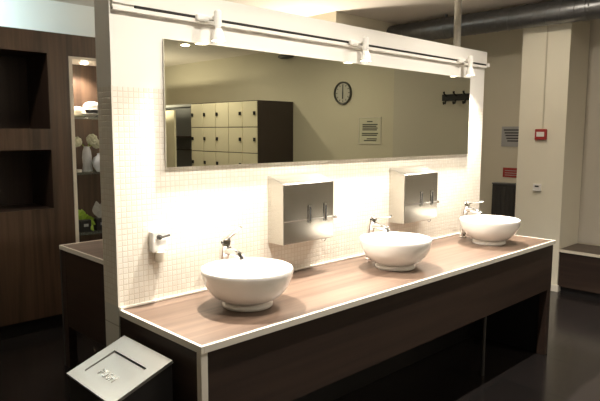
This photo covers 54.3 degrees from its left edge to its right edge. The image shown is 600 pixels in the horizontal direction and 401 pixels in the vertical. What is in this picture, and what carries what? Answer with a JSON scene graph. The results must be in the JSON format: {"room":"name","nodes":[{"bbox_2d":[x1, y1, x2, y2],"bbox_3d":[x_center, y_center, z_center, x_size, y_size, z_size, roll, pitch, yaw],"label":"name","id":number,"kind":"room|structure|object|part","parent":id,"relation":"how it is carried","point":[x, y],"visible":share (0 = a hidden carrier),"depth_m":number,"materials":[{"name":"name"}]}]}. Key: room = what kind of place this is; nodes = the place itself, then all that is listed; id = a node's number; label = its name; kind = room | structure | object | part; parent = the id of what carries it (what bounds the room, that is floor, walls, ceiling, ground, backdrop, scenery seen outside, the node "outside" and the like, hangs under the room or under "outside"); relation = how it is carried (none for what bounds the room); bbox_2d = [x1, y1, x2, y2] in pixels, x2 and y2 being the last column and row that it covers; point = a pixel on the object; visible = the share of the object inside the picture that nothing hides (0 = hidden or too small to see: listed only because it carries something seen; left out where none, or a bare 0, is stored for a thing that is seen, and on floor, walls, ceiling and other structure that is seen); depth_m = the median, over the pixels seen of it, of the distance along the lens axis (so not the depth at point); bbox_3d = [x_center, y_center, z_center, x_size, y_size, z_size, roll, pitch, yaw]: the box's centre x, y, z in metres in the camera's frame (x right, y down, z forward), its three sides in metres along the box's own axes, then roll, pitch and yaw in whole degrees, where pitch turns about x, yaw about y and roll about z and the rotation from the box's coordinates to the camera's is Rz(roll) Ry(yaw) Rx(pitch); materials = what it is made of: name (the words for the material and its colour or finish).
{"room":"changing room","nodes":[
{"label":"changing room","id":0,"kind":"room"},
{"bbox_2d":[0,0,94,36],"bbox_3d":[-2.506,-0.571,6.168,7.920,2.930,0.150,-6,9,-44],"label":"wall","id":1,"kind":"structure","parent":0,"point":[39,15],"depth_m":5.89,"materials":[{"name":"paint"}]},
{"bbox_2d":[94,0,484,346],"bbox_3d":[0.275,0.082,3.632,3.090,2.238,0.132,-6,9,-44],"label":"wall partition","id":2,"kind":"structure","parent":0,"point":[200,206],"depth_m":2.77,"materials":[{"name":"tile"}]},
{"bbox_2d":[110,85,119,307],"bbox_3d":[-0.786,-0.008,2.489,0.008,0.950,0.008,-6,9,-44],"label":"trim","id":3,"kind":"structure","parent":2,"relation":"attached to","point":[111,86],"depth_m":2.48,"materials":[{"name":"white metal"}]},
{"bbox_2d":[149,229,169,261],"bbox_3d":[-0.631,0.204,2.630,0.084,0.145,0.054,-6,9,-44],"label":"soap dispenser","id":4,"kind":"object","parent":2,"relation":"attached to","point":[157,238],"visible":1,"depth_m":2.62,"materials":[{"name":"white plastic"}]},
{"bbox_2d":[120,233,459,309],"bbox_3d":[0.303,0.351,3.592,3.026,0.012,0.010,-6,9,-44],"label":"trim","id":5,"kind":"structure","parent":2,"relation":"attached to","point":[341,259],"depth_m":2.82,"materials":[{"name":"white metal"}]},
{"bbox_2d":[110,0,489,67],"bbox_3d":[0.347,-0.964,3.463,3.108,0.120,0.030,-6,9,-44],"label":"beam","id":6,"kind":"structure","parent":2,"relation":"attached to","point":[238,16],"depth_m":3.09,"materials":[{"name":"paint"}]},
{"bbox_2d":[195,10,224,41],"bbox_3d":[-0.409,-0.801,2.686,0.134,0.140,0.069,1,7,3],"label":"track spotlight","id":7,"kind":"object","parent":6,"relation":"attached to","point":[218,35],"visible":1,"depth_m":2.67,"materials":[{"name":"white plastic"}]},
{"bbox_2d":[349,37,370,61],"bbox_3d":[0.351,-0.883,3.420,0.134,0.140,0.069,1,7,3],"label":"track spotlight","id":8,"kind":"object","parent":6,"relation":"attached to","point":[365,57],"visible":1,"depth_m":3.40,"materials":[{"name":"white plastic"}]},
{"bbox_2d":[457,56,474,75],"bbox_3d":[1.200,-0.976,4.241,0.134,0.140,0.069,1,7,3],"label":"track spotlight","id":9,"kind":"object","parent":6,"relation":"attached to","point":[470,71],"visible":1,"depth_m":4.22,"materials":[{"name":"white plastic"}]},
{"bbox_2d":[268,173,336,245],"bbox_3d":[0.031,0.048,3.202,0.436,0.380,0.132,-6,9,-44],"label":"dispenser","id":10,"kind":"object","parent":2,"relation":"attached to","point":[300,206],"visible":1,"depth_m":3.10,"materials":[{"name":"metal"}]},
{"bbox_2d":[162,38,469,167],"bbox_3d":[0.333,-0.531,3.511,2.614,0.570,0.015,-6,9,-44],"label":"wall mirror","id":11,"kind":"object","parent":2,"relation":"attached to","point":[223,105],"visible":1,"depth_m":3.17,"materials":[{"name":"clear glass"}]},
{"bbox_2d":[388,166,438,223],"bbox_3d":[0.782,-0.034,3.929,0.436,0.380,0.132,-6,9,-44],"label":"dispenser","id":12,"kind":"object","parent":2,"relation":"attached to","point":[412,190],"visible":1,"depth_m":3.82,"materials":[{"name":"metal"}]},
{"bbox_2d":[453,0,461,46],"bbox_3d":[1.169,-1.470,4.322,0.052,0.692,0.052,-6,9,-44],"label":"steel pole","id":13,"kind":"object","parent":2,"relation":"on","point":[458,3],"visible":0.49,"depth_m":4.32,"materials":[{"name":"metal"}]},
{"bbox_2d":[0,291,599,400],"bbox_3d":[2.000,1.496,1.739,8.220,0.120,13.090,-6,9,-44],"label":"floor","id":14,"kind":"structure","parent":0,"point":[32,366],"depth_m":4.04,"materials":[{"name":"tile"}]},
{"bbox_2d":[0,26,95,339],"bbox_3d":[-2.668,-0.109,4.497,4.500,2.396,0.620,-6,9,-44],"label":"tall cabinet","id":15,"kind":"object","parent":14,"relation":"on","point":[37,215],"visible":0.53,"depth_m":4.73,"materials":[{"name":"brown wood"}]},
{"bbox_2d":[68,56,102,242],"bbox_3d":[-1.736,-0.331,5.224,0.758,1.772,0.400,-6,9,-44],"label":"display cabinet","id":16,"kind":"object","parent":15,"relation":"attached to","point":[82,70],"visible":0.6,"depth_m":5.24,"materials":[{"name":"brown wood"}]},
{"bbox_2d":[74,106,85,116],"bbox_3d":[-1.891,-0.753,4.956,0.160,0.090,0.160,-6,9,-44],"label":"bowl","id":17,"kind":"object","parent":16,"relation":"on","point":[78,111],"visible":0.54,"depth_m":4.91,"materials":[{"name":"white ceramic"}]},
{"bbox_2d":[78,209,94,231],"bbox_3d":[-1.861,0.169,5.038,0.158,0.196,0.112,-6,9,-44],"label":"potted plant","id":18,"kind":"object","parent":16,"relation":"on","point":[86,222],"visible":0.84,"depth_m":5.03,"materials":[{"name":"green plant"}]},
{"bbox_3d":[-1.867,0.216,5.054,0.100,0.100,0.090,-6,9,-44],"label":"pot","id":19,"kind":"part","parent":18,"relation":"part of","materials":[{"name":"black paint"}]},
{"bbox_2d":[75,134,98,171],"bbox_3d":[-1.845,-0.417,5.087,0.103,0.325,0.286,5,8,34],"label":"flower vase","id":20,"kind":"object","parent":16,"relation":"on","point":[92,139],"visible":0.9,"depth_m":5.05,"materials":[{"name":"white ceramic"}]},
{"bbox_2d":[82,101,97,117],"bbox_3d":[-1.805,-0.790,5.079,0.184,0.136,0.184,-6,9,-44],"label":"box","id":21,"kind":"object","parent":16,"relation":"on","point":[87,111],"depth_m":5.02,"materials":[{"name":"paint"}]},
{"bbox_3d":[-1.805,-0.821,5.075,0.184,0.074,0.184,-6,9,-44],"label":"white cap","id":22,"kind":"part","parent":21,"relation":"part of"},
{"bbox_2d":[82,113,97,116],"bbox_3d":[-1.761,-0.715,4.912,0.136,0.027,0.136,-6,9,-44],"label":"shallow dish","id":23,"kind":"object","parent":16,"relation":"on","point":[83,114],"visible":0.99,"depth_m":4.87,"materials":[{"name":"white ceramic"}]},
{"bbox_2d":[92,153,99,171],"bbox_3d":[-1.729,-0.330,5.067,0.132,0.158,0.132,-6,9,-44],"label":"round vase","id":24,"kind":"object","parent":16,"relation":"on","point":[96,160],"visible":0.45,"depth_m":5.01,"materials":[{"name":"white ceramic"}]},
{"bbox_2d":[92,201,101,229],"bbox_3d":[-1.751,0.125,5.156,0.165,0.257,0.092,-6,9,-44],"label":"potted plant","id":25,"kind":"object","parent":16,"relation":"on","point":[96,210],"visible":0.52,"depth_m":5.11,"materials":[{"name":"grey plant"}]},
{"bbox_3d":[-1.759,0.204,5.158,0.115,0.100,0.090,-6,9,-44],"label":"pot","id":26,"kind":"part","parent":25,"relation":"part of","materials":[{"name":"black paint"}]},
{"bbox_2d":[59,239,105,367],"bbox_3d":[-0.223,0.693,4.370,2.500,0.851,1.508,-6,9,-44],"label":"counter","id":27,"kind":"object","parent":14,"relation":"on","point":[81,263],"depth_m":3.83,"materials":[{"name":"brown wood"}]},
{"bbox_3d":[-1.623,0.740,4.041,0.030,0.823,0.028,-6,9,-44],"label":"corner trim","id":28,"kind":"part","parent":27,"relation":"part of","materials":[{"name":"wood"}]},
{"bbox_3d":[-1.580,0.743,4.021,0.056,0.823,0.060,-6,9,-44],"label":"leg","id":29,"kind":"part","parent":27,"relation":"part of","materials":[{"name":"brown wood"}]},
{"bbox_3d":[-0.222,0.284,4.322,2.500,0.028,1.508,-6,9,-44],"label":"edge trim","id":30,"kind":"part","parent":27,"relation":"part of","materials":[{"name":"brown wood"}]},
{"bbox_2d":[63,240,102,258],"bbox_3d":[-0.212,0.284,4.322,2.486,0.026,1.494,-6,9,-44],"label":"countertop","id":31,"kind":"structure","parent":27,"relation":"on","point":[94,248],"depth_m":3.91,"materials":[{"name":"brown wood"}]},
{"bbox_3d":[-1.095,0.655,3.490,0.024,0.523,1.478,-6,9,-44],"label":"panel","id":32,"kind":"part","parent":27,"relation":"part of","materials":[{"name":"brown wood"}]},
{"bbox_2d":[67,336,172,400],"bbox_3d":[-0.701,0.976,2.300,0.254,0.764,0.376,-6,9,-44],"label":"waste bin","id":33,"kind":"object","parent":14,"relation":"on","point":[126,369],"visible":1,"depth_m":2.22,"materials":[{"name":"silver metal"}]},
{"bbox_2d":[119,234,555,400],"bbox_3d":[0.530,0.804,3.440,3.078,0.851,0.620,-6,9,-44],"label":"vanity counter","id":34,"kind":"object","parent":14,"relation":"on","point":[339,328],"depth_m":2.86,"materials":[{"name":"brown wood"}]},
{"bbox_3d":[-0.572,0.935,2.397,0.024,0.823,0.590,-6,9,-44],"label":"panel","id":35,"kind":"part","parent":34,"relation":"part of","materials":[{"name":"brown wood"}]},
{"bbox_3d":[-0.357,0.962,2.177,0.030,0.823,0.028,-6,9,-44],"label":"corner trim","id":36,"kind":"part","parent":34,"relation":"part of","materials":[{"name":"silver metal"}]},
{"bbox_2d":[219,226,243,259],"bbox_3d":[-0.324,0.281,2.766,0.056,0.338,0.180,-6,9,-44],"label":"faucet","id":37,"kind":"object","parent":34,"relation":"on","point":[226,249],"visible":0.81,"depth_m":2.75,"materials":[{"name":"silver metal"}]},
{"bbox_3d":[-0.323,0.167,2.752,0.053,0.108,0.145,-6,9,-44],"label":"lever","id":38,"kind":"part","parent":37,"relation":"part of","materials":[{"name":"silver metal"}]},
{"bbox_3d":[-0.312,0.244,2.749,0.042,0.050,0.138,-6,9,-44],"label":"spout","id":39,"kind":"part","parent":37,"relation":"part of","materials":[{"name":"silver metal"}]},
{"bbox_2d":[201,258,292,311],"bbox_3d":[-0.235,0.382,2.615,0.411,0.172,0.411,-6,9,-44],"label":"basin","id":40,"kind":"object","parent":34,"relation":"in","point":[247,284],"visible":1,"depth_m":2.51,"materials":[{"name":"ceramic"}]},
{"bbox_2d":[123,234,551,344],"bbox_3d":[0.527,0.394,3.397,3.050,0.026,0.606,-6,9,-44],"label":"countertop","id":41,"kind":"structure","parent":34,"relation":"on","point":[201,318],"depth_m":2.84,"materials":[{"name":"brown wood"}]},
{"bbox_2d":[365,215,391,259],"bbox_3d":[0.472,0.221,3.530,0.056,0.287,0.191,-6,9,-44],"label":"faucet","id":42,"kind":"object","parent":34,"relation":"on","point":[372,224],"visible":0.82,"depth_m":3.52,"materials":[{"name":"silver metal"}]},
{"bbox_3d":[0.481,0.102,3.508,0.053,0.046,0.167,-6,9,-44],"label":"lever","id":43,"kind":"part","parent":42,"relation":"part of","materials":[{"name":"silver metal"}]},
{"bbox_3d":[0.480,0.158,3.515,0.042,0.050,0.138,-6,9,-44],"label":"spout","id":44,"kind":"part","parent":42,"relation":"part of","materials":[{"name":"silver metal"}]},
{"bbox_3d":[0.339,0.796,3.658,3.046,0.815,0.018,-6,9,-44],"label":"panel","id":45,"kind":"part","parent":34,"relation":"part of","materials":[{"name":"black paint"}]},
{"bbox_2d":[360,232,431,271],"bbox_3d":[0.548,0.298,3.362,0.411,0.172,0.411,-6,9,-44],"label":"basin","id":46,"kind":"object","parent":34,"relation":"in","point":[391,251],"visible":1,"depth_m":3.25,"materials":[{"name":"ceramic"}]},
{"bbox_2d":[459,201,484,237],"bbox_3d":[1.257,0.136,4.289,0.056,0.287,0.191,-6,9,-44],"label":"faucet","id":47,"kind":"object","parent":34,"relation":"on","point":[466,208],"visible":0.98,"depth_m":4.29,"materials":[{"name":"metal"}]},
{"bbox_3d":[1.264,0.073,4.274,0.042,0.050,0.138,-6,9,-44],"label":"spout","id":48,"kind":"part","parent":47,"relation":"part of","materials":[{"name":"silver metal"}]},
{"bbox_3d":[1.266,0.017,4.266,0.053,0.046,0.167,-6,9,-44],"label":"lever","id":49,"kind":"part","parent":47,"relation":"part of","materials":[{"name":"silver metal"}]},
{"bbox_3d":[1.230,0.767,3.897,0.024,0.824,0.024,-6,9,-44],"label":"leg","id":50,"kind":"part","parent":34,"relation":"part of","materials":[{"name":"metal"}]},
{"bbox_2d":[459,215,520,245],"bbox_3d":[1.331,0.213,4.119,0.411,0.172,0.411,-6,9,-44],"label":"basin","id":51,"kind":"object","parent":34,"relation":"in","point":[489,230],"visible":1,"depth_m":4.00,"materials":[{"name":"ceramic"}]},
{"bbox_3d":[1.591,0.700,4.495,0.020,0.820,0.519,-6,9,-44],"label":"panel","id":52,"kind":"part","parent":34,"relation":"part of","materials":[{"name":"black paint"}]},
{"bbox_3d":[1.791,0.887,4.307,0.058,0.494,0.058,-6,9,-44],"label":"leg","id":53,"kind":"part","parent":34,"relation":"part of","materials":[{"name":"brown wood"}]},
{"bbox_2d":[491,182,515,217],"bbox_3d":[2.440,0.325,6.765,0.138,1.048,0.458,-6,9,-44],"label":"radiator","id":54,"kind":"object","parent":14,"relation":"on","point":[503,193],"visible":0.31,"depth_m":6.74,"materials":[{"name":"metal"}]},
{"bbox_2d":[515,20,590,284],"bbox_3d":[2.652,-0.556,6.196,0.490,2.930,0.485,-6,9,-44],"label":"wall pier","id":55,"kind":"object","parent":14,"relation":"on","point":[555,163],"visible":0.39,"depth_m":6.00,"materials":[{"name":"paint"}]},
{"bbox_2d":[533,184,541,190],"bbox_3d":[2.457,-0.134,6.070,0.028,0.076,0.084,-6,9,-44],"label":"thermostat","id":56,"kind":"object","parent":55,"relation":"attached to","point":[536,187],"visible":1,"depth_m":6.06,"materials":[{"name":"white plastic"}]},
{"bbox_2d":[535,129,546,139],"bbox_3d":[2.466,-0.676,5.996,0.033,0.110,0.120,-6,9,-44],"label":"fire alarm box","id":57,"kind":"object","parent":55,"relation":"attached to","point":[540,134],"visible":1,"depth_m":5.98,"materials":[{"name":"red plastic"}]},
{"bbox_3d":[2.455,-0.677,5.985,0.002,0.048,0.080,-6,9,-44],"label":"break glass","id":58,"kind":"part","parent":57,"relation":"part of","materials":[{"name":"white plastic"}]},
{"bbox_2d":[542,25,548,128],"bbox_3d":[2.482,-1.346,5.917,0.015,1.237,0.015,-6,9,-44],"label":"conduit","id":59,"kind":"object","parent":55,"relation":"attached to","point":[548,25],"visible":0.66,"depth_m":5.92,"materials":[{"name":"paint"}]},
{"bbox_2d":[551,284,560,291],"bbox_3d":[2.641,0.865,6.356,0.505,0.070,0.515,-6,9,-44],"label":"baseboard","id":60,"kind":"object","parent":55,"relation":"attached to","point":[555,288],"visible":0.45,"depth_m":6.02,"materials":[{"name":"white"}]},
{"bbox_2d":[558,243,599,298],"bbox_3d":[3.718,0.809,5.239,0.489,0.447,2.594,-6,9,-44],"label":"base cabinet","id":61,"kind":"object","parent":14,"relation":"on","point":[579,264],"visible":1,"depth_m":5.87,"materials":[{"name":"brown wood"}]},
{"bbox_3d":[3.545,0.621,5.047,0.005,0.029,2.594,-6,9,-44],"label":"edge trim","id":62,"kind":"part","parent":61,"relation":"part of","materials":[{"name":"plastic"}]},
{"bbox_2d":[52,0,551,23],"bbox_3d":[2.011,-1.534,1.387,8.220,0.120,13.090,-6,9,-44],"label":"ceiling","id":63,"kind":"structure","parent":0,"point":[391,11],"depth_m":6.12,"materials":[{"name":"paint"}]},
{"bbox_2d":[386,0,599,40],"bbox_3d":[2.228,-1.869,5.930,0.236,0.263,3.218,-6,9,-44],"label":"ventilation duct","id":64,"kind":"object","parent":63,"relation":"hanging from","point":[552,12],"visible":0.87,"depth_m":5.93,"materials":[{"name":"grey metal"}]},
{"bbox_2d":[309,11,397,31],"bbox_3d":[0.387,-0.738,7.695,1.630,2.930,1.680,-6,9,-44],"label":"wall","id":65,"kind":"structure","parent":0,"point":[338,17],"depth_m":6.60,"materials":[{"name":"paint"}]},
{"bbox_2d":[429,29,599,245],"bbox_3d":[4.846,-0.340,4.412,0.150,2.930,12.940,-6,9,-44],"label":"wall","id":66,"kind":"structure","parent":0,"point":[502,79],"depth_m":6.84,"materials":[{"name":"paint"}]},
{"bbox_2d":[501,126,518,146],"bbox_3d":[2.440,-0.736,6.742,0.007,0.230,0.250,-6,9,-44],"label":"information sign","id":67,"kind":"object","parent":66,"relation":"attached to","point":[509,138],"visible":0.7,"depth_m":6.75,"materials":[{"name":"white paper"}]},
{"bbox_2d":[503,167,516,177],"bbox_3d":[2.452,-0.322,6.776,0.007,0.110,0.220,-6,9,-44],"label":"sign","id":68,"kind":"object","parent":66,"relation":"attached to","point":[507,172],"visible":0.64,"depth_m":6.79,"materials":[{"name":"plastic"}]},
{"bbox_2d":[578,19,599,244],"bbox_3d":[3.904,-0.671,5.237,0.006,2.470,2.605,-6,9,-44],"label":"wall","id":69,"kind":"structure","parent":66,"relation":"attached to","point":[589,211],"depth_m":6.13,"materials":[{"name":"paint"}]}
]}

